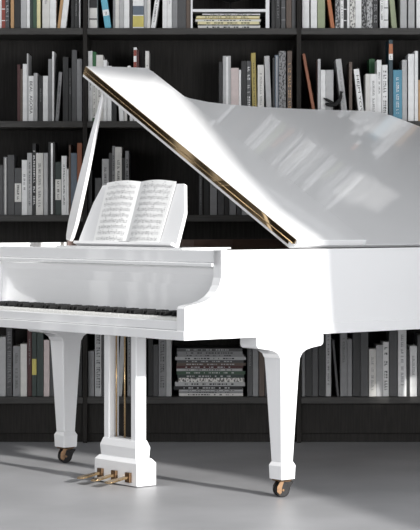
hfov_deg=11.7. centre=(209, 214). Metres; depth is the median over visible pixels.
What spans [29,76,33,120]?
book
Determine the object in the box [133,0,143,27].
book
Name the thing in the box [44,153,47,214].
book
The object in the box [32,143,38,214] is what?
book
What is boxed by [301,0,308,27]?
book
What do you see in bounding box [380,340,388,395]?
book
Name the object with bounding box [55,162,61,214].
book
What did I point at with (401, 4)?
book
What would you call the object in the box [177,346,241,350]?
book
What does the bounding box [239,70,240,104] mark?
book
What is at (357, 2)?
book
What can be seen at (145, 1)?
book
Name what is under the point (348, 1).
book
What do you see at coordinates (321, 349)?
book
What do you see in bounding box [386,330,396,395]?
book
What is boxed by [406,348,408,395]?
book
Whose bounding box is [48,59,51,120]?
book
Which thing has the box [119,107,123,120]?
book
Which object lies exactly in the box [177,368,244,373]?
book
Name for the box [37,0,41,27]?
book
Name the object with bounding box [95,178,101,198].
book
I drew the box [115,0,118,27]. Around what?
book
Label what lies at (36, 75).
book
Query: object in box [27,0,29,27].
book
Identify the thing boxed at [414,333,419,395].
book
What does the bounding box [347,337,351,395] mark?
book
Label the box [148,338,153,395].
book
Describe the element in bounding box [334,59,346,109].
book
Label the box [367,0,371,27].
book
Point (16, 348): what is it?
book
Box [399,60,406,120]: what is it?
book
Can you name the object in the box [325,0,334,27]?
book
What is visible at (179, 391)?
book
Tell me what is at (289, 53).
book
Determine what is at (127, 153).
book
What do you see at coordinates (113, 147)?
book
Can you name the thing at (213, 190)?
book
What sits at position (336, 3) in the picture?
book
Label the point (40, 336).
book
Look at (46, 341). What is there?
book
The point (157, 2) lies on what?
book
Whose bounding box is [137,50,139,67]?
book
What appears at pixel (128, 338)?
book
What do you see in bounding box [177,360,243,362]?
book
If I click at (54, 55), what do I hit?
book
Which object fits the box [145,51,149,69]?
book
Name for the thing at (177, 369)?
book
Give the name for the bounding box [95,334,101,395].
book
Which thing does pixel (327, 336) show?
book
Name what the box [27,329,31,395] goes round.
book
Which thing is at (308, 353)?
book
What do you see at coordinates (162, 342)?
book
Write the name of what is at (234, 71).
book
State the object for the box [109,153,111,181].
book
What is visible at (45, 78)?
book
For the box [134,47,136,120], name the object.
book
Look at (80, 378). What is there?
book
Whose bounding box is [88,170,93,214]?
book
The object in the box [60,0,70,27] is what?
book
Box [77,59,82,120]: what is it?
book
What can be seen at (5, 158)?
book
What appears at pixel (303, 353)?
book
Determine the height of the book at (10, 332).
0.373 m
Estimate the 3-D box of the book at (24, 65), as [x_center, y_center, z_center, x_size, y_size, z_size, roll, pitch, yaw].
[-0.926,-0.613,10.386,0.020,0.287,0.182,0,0,0]
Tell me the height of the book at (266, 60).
0.328 m
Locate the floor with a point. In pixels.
(199, 485)
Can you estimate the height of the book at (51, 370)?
0.308 m
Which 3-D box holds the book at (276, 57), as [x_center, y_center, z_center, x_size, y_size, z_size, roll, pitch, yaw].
[0.334,-0.635,10.387,0.019,0.332,0.186,0,0,0]
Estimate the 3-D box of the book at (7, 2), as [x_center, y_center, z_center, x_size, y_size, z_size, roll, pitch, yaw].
[-1.014,-1.105,10.388,0.020,0.343,0.186,0,0,0]
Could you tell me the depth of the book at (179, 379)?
10.31 m
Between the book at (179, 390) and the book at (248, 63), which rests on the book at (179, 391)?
the book at (179, 390)
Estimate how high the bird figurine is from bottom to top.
0.150 m
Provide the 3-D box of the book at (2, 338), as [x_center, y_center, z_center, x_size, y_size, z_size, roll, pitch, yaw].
[-1.041,0.759,10.386,0.039,0.298,0.182,0,0,0]
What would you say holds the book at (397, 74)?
on the bookcase
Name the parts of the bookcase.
plinth panel, panel, plinth panel, panel, panel, shelf, shelf riser, panel, plinth panel, panel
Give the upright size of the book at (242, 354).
0.012 m
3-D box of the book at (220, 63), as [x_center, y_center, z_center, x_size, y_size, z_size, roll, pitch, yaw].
[0.053,-0.618,10.386,0.019,0.297,0.182,0,0,0]
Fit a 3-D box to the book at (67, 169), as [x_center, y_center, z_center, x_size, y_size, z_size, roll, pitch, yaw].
[-0.712,-0.116,10.384,0.009,0.230,0.177,0,0,0]
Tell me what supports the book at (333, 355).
on the bookcase
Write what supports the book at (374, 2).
on the bookcase
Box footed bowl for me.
[222,0,239,8]
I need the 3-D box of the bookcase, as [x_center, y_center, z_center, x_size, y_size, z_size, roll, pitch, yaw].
[-0.090,-0.163,10.438,3.224,2.600,0.364,0,0,0]
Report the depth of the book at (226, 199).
10.30 m
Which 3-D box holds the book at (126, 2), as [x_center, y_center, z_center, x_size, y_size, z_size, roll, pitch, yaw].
[-0.417,-1.089,10.386,0.027,0.312,0.184,0,0,0]
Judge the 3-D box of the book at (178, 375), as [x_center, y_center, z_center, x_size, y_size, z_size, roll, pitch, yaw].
[0.004,0.807,10.420,0.334,0.017,0.221,0,0,0]
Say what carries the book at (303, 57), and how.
on the bookcase
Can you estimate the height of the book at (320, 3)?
0.292 m
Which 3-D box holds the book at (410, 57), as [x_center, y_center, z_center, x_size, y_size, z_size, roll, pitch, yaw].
[1.006,-0.637,10.388,0.029,0.337,0.185,0,0,0]
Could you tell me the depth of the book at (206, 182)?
10.30 m
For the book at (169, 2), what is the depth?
10.30 m
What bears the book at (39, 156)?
on the bookcase
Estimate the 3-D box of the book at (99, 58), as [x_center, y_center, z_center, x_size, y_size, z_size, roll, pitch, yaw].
[-0.552,-0.635,10.387,0.034,0.332,0.186,0,0,0]
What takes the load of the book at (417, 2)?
on the bookcase
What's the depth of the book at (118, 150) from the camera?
10.30 m
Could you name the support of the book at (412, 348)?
on the bookcase
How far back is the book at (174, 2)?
10.30 m
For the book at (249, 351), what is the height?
0.343 m
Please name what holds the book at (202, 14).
on the book at (202, 15)
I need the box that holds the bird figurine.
[324,91,342,109]
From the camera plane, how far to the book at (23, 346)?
10.30 m
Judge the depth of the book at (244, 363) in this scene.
10.31 m
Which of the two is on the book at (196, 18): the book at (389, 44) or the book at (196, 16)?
the book at (196, 16)
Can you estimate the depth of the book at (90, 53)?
10.30 m
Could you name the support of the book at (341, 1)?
on the bookcase
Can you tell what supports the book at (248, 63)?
on the bookcase
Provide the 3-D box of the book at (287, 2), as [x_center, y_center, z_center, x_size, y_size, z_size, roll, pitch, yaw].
[0.395,-1.096,10.387,0.026,0.326,0.185,0,0,0]
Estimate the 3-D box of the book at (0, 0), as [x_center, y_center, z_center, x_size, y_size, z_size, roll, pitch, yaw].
[-1.052,-1.073,10.386,0.018,0.280,0.181,0,0,0]
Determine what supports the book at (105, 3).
on the bookcase
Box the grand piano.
[0,66,419,496]
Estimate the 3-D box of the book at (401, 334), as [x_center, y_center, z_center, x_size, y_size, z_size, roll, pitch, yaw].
[0.962,0.726,10.388,0.042,0.363,0.188,0,0,0]
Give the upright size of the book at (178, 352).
0.015 m
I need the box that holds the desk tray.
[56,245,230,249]
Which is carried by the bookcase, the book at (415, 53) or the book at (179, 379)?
the book at (415, 53)
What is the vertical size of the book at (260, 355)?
0.283 m
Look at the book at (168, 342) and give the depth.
10.30 m
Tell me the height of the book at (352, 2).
0.322 m
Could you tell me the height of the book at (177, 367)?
0.015 m
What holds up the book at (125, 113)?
on the bookcase
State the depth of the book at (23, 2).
10.30 m
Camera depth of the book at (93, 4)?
10.30 m
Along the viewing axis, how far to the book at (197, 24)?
10.31 m
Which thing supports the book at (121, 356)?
on the bookcase
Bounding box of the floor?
[0,442,419,529]
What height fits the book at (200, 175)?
0.325 m
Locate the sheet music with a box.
[93,180,175,241]
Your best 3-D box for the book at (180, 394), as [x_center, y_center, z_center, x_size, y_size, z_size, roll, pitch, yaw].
[0.005,0.900,10.420,0.321,0.014,0.221,0,0,0]
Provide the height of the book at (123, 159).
0.285 m
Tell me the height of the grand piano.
1.826 m
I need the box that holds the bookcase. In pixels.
[0,0,419,442]
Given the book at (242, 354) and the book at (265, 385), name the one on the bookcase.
the book at (265, 385)
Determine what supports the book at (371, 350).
on the bookcase
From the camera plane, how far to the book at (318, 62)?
10.30 m
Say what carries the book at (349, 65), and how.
on the bookcase
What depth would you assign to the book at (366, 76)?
10.30 m
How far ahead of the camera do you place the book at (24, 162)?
10.30 m
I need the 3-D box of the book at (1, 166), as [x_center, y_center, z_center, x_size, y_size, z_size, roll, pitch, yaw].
[-1.051,-0.126,10.384,0.029,0.250,0.179,0,0,0]
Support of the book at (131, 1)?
on the bookcase
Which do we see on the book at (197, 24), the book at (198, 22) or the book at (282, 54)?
the book at (198, 22)
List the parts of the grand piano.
leg, keybed moulding, pedal plate, lyre post, pedal plate, pedal rod, lyre rail, pedal rod, pedal plate, lid, leg, caster plate, brake lever, moulding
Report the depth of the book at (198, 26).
10.31 m
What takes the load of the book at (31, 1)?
on the bookcase
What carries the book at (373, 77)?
on the bookcase
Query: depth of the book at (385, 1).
10.30 m
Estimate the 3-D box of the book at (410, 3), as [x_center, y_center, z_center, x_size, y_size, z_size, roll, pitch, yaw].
[1.008,-1.107,10.388,0.032,0.349,0.186,0,0,0]
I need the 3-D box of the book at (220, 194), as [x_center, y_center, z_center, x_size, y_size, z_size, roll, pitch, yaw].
[0.055,-0.138,10.385,0.030,0.275,0.181,0,0,0]
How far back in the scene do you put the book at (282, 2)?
10.30 m
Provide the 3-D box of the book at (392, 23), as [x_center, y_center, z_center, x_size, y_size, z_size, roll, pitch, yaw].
[0.914,-1.030,10.382,0.042,0.195,0.174,0,0,0]
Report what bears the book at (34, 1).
on the bookcase
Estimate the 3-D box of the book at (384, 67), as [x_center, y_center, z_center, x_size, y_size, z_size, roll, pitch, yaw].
[0.875,-0.610,10.385,0.027,0.282,0.182,0,0,0]
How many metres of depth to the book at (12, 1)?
10.30 m
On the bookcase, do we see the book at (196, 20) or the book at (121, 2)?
the book at (121, 2)
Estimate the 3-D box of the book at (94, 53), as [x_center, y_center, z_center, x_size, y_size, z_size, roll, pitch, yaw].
[-0.579,-0.642,10.387,0.018,0.347,0.187,0,0,0]
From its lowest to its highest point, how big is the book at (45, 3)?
0.276 m
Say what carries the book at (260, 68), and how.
on the bookcase
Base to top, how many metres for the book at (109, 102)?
0.277 m
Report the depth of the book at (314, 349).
10.30 m
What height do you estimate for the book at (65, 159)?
0.295 m
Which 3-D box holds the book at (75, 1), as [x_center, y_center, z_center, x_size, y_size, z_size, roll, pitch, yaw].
[-0.670,-1.121,10.389,0.018,0.376,0.189,0,0,0]
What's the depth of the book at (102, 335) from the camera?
10.30 m
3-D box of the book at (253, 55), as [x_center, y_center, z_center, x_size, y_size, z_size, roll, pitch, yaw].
[0.220,-0.640,10.387,0.022,0.342,0.186,-1,0,0]
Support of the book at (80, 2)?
on the bookcase
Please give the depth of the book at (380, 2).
10.30 m
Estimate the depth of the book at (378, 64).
10.30 m
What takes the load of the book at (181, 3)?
on the bookcase
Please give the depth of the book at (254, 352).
10.30 m
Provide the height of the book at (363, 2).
0.295 m
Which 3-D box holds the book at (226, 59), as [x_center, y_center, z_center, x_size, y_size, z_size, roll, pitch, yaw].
[0.084,-0.632,10.387,0.040,0.327,0.185,0,0,0]
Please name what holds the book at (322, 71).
on the bookcase
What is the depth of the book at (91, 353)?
10.30 m
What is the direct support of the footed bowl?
on the bookcase
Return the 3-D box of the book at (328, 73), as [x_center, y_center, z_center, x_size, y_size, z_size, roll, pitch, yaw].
[0.598,-0.598,10.385,0.039,0.257,0.179,0,0,0]
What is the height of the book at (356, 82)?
0.263 m
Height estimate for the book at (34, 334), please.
0.343 m
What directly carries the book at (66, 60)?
on the bookcase
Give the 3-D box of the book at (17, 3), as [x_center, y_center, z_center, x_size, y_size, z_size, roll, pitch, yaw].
[-0.964,-1.075,10.386,0.030,0.284,0.181,0,0,0]
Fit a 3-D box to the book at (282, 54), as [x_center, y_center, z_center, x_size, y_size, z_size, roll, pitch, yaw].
[0.362,-0.645,10.388,0.034,0.352,0.186,0,0,0]
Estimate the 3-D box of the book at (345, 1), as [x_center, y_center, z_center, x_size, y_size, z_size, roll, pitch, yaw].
[0.677,-1.090,10.386,0.015,0.315,0.184,0,0,0]
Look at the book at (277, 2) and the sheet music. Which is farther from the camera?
the book at (277, 2)
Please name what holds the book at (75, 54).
on the bookcase
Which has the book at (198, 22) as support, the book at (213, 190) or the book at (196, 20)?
the book at (196, 20)
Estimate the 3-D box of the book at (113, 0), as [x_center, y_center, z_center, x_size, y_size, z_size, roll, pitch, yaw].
[-0.480,-1.104,10.388,0.011,0.343,0.186,0,0,0]
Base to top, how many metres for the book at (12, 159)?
0.300 m
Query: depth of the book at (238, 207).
10.30 m
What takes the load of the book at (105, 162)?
on the bookcase
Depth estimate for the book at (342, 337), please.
10.30 m
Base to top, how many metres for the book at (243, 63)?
0.302 m
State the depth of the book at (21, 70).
10.30 m
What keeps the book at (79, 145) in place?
on the bookcase
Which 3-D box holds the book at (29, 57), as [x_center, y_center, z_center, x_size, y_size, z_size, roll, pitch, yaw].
[-0.912,-0.639,10.388,0.008,0.339,0.185,0,0,0]
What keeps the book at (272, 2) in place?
on the bookcase
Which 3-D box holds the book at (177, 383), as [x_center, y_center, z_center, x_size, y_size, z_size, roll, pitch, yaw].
[0.000,0.847,10.420,0.351,0.020,0.221,0,0,0]
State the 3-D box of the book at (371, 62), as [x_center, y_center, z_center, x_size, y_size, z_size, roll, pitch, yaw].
[0.822,-0.630,10.505,0.029,0.322,0.140,0,0,0]
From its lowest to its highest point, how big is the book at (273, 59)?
0.317 m
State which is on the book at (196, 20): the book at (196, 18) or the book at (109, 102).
the book at (196, 18)
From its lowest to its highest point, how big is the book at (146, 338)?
0.333 m
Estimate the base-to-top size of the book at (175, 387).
0.018 m
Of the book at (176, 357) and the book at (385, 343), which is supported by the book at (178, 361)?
the book at (176, 357)
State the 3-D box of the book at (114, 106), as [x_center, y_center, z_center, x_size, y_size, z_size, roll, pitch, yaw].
[-0.479,-0.598,10.385,0.022,0.257,0.179,0,0,0]
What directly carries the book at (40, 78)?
on the bookcase
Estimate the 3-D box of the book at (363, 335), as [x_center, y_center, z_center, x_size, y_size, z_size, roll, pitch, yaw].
[0.772,0.729,10.388,0.040,0.358,0.187,0,0,0]
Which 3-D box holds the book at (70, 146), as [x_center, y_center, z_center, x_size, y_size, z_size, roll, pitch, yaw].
[-0.701,-0.176,10.388,0.010,0.350,0.186,0,0,0]
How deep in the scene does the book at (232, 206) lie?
10.30 m
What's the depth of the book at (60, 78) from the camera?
10.30 m
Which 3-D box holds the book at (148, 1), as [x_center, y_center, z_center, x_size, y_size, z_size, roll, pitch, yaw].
[-0.306,-1.120,10.389,0.016,0.374,0.188,0,0,0]
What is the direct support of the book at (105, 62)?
on the bookcase
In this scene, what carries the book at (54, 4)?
on the bookcase
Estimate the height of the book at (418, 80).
0.207 m
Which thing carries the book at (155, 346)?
on the bookcase
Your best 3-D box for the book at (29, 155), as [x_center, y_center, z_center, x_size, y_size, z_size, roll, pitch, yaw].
[-0.902,-0.156,10.386,0.024,0.310,0.184,0,0,0]
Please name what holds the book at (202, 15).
on the book at (196, 16)
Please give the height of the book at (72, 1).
0.297 m
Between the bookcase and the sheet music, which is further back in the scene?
the bookcase
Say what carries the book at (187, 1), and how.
on the bookcase
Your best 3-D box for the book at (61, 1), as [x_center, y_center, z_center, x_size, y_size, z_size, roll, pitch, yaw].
[-0.745,-1.034,10.383,0.038,0.203,0.175,0,0,0]
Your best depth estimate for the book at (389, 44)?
10.30 m
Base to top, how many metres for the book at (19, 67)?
0.284 m
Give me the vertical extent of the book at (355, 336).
0.333 m
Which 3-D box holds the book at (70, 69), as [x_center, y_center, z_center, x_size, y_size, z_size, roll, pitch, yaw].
[-0.700,-0.603,10.385,0.014,0.267,0.181,0,0,0]
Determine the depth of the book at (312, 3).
10.30 m
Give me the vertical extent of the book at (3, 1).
0.318 m
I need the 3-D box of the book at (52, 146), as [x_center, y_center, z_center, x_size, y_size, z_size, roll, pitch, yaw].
[-0.792,-0.183,10.388,0.034,0.365,0.188,0,0,0]
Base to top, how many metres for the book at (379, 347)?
0.258 m
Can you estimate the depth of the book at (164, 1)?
10.30 m
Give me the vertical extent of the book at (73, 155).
0.310 m
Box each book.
[0,0,1,27]
[0,165,3,214]
[0,335,5,395]
[2,0,4,27]
[4,157,7,214]
[5,0,10,27]
[6,327,15,395]
[8,155,17,214]
[11,0,13,27]
[13,344,19,395]
[14,0,20,27]
[15,168,21,214]
[17,65,22,120]
[20,69,22,120]
[20,342,26,395]
[21,0,26,27]
[22,160,26,214]
[23,64,26,120]
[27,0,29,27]
[27,53,31,120]
[27,153,31,214]
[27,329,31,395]
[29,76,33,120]
[30,0,32,27]
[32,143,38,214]
[32,332,36,395]
[33,0,36,27]
[34,73,39,120]
[36,153,43,214]
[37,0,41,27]
[37,332,45,395]
[38,76,42,120]
[42,0,49,27]
[43,76,47,120]
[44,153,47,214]
[44,338,49,395]
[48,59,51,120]
[48,142,57,214]
[50,0,58,27]
[50,343,53,395]
[52,51,56,120]
[55,72,62,120]
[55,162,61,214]
[57,0,63,27]
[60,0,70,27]
[62,156,68,214]
[63,57,70,120]
[67,169,68,214]
[69,68,71,120]
[69,145,72,214]
[71,0,73,27]
[71,153,76,206]
[72,50,78,120]
[74,0,77,27]
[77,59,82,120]
[77,143,82,214]
[77,338,82,395]
[78,0,82,27]
[88,51,92,120]
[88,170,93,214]
[88,349,94,395]
[89,0,98,27]
[93,52,97,120]
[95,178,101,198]
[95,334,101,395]
[96,55,104,120]
[101,0,111,27]
[102,159,108,185]
[102,335,103,395]
[103,60,108,120]
[107,66,111,120]
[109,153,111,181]
[112,101,117,120]
[112,146,114,181]
[113,0,114,27]
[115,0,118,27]
[115,147,122,180]
[119,0,123,27]
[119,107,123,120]
[119,336,126,395]
[122,158,124,179]
[124,0,129,27]
[124,111,127,120]
[125,151,129,179]
[127,337,130,395]
[130,0,132,27]
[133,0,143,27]
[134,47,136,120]
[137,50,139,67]
[144,0,146,27]
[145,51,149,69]
[146,338,147,395]
[147,0,150,27]
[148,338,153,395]
[151,0,160,27]
[153,343,158,395]
[159,339,165,395]
[163,0,166,27]
[166,339,171,395]
[167,0,171,27]
[172,0,177,27]
[174,384,242,389]
[175,354,245,359]
[175,379,244,385]
[176,364,242,368]
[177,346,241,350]
[177,351,241,353]
[177,352,243,356]
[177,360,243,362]
[177,360,245,365]
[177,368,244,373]
[177,369,242,370]
[177,374,243,377]
[178,0,185,27]
[178,378,243,381]
[179,390,242,390]
[179,391,242,392]
[179,393,242,395]
[186,0,189,27]
[195,19,260,25]
[196,16,259,18]
[196,18,258,18]
[197,24,259,26]
[198,22,258,23]
[198,26,259,27]
[199,174,201,214]
[202,14,259,14]
[202,15,259,15]
[204,178,208,214]
[210,183,216,214]
[218,189,223,214]
[219,62,222,103]
[223,56,230,104]
[224,194,228,214]
[229,199,235,214]
[231,68,238,104]
[237,205,240,214]
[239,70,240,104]
[241,61,245,105]
[246,61,250,105]
[247,348,251,395]
[250,53,256,106]
[252,349,257,395]
[257,65,263,106]
[258,351,263,395]
[263,56,270,106]
[264,359,266,395]
[270,0,274,27]
[272,58,274,107]
[274,55,278,107]
[275,0,279,27]
[278,51,285,107]
[280,0,285,27]
[285,0,290,27]
[286,51,291,107]
[291,0,295,27]
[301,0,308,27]
[301,54,314,108]
[301,351,304,395]
[305,348,311,395]
[309,0,316,27]
[312,346,317,395]
[316,59,320,109]
[317,0,324,27]
[318,334,324,395]
[321,70,324,109]
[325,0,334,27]
[325,70,332,109]
[325,334,330,395]
[331,338,338,395]
[333,0,339,27]
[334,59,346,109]
[338,333,346,395]
[340,0,343,27]
[344,0,346,27]
[347,0,349,27]
[347,62,351,109]
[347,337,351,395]
[350,0,354,27]
[350,332,359,395]
[352,69,363,110]
[355,0,360,27]
[360,332,367,395]
[361,0,366,27]
[364,74,369,110]
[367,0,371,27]
[367,59,374,73]
[368,347,375,395]
[370,74,376,111]
[372,0,377,27]
[373,343,382,395]
[375,60,381,112]
[378,0,383,27]
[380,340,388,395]
[382,65,387,113]
[384,0,387,27]
[386,40,392,115]
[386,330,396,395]
[388,0,396,27]
[393,70,401,118]
[397,0,406,27]
[397,330,405,395]
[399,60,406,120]
[405,54,413,120]
[406,344,416,395]
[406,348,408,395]
[407,0,414,27]
[412,51,417,120]
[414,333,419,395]
[415,0,419,27]
[418,80,419,120]
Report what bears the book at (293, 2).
on the bookcase

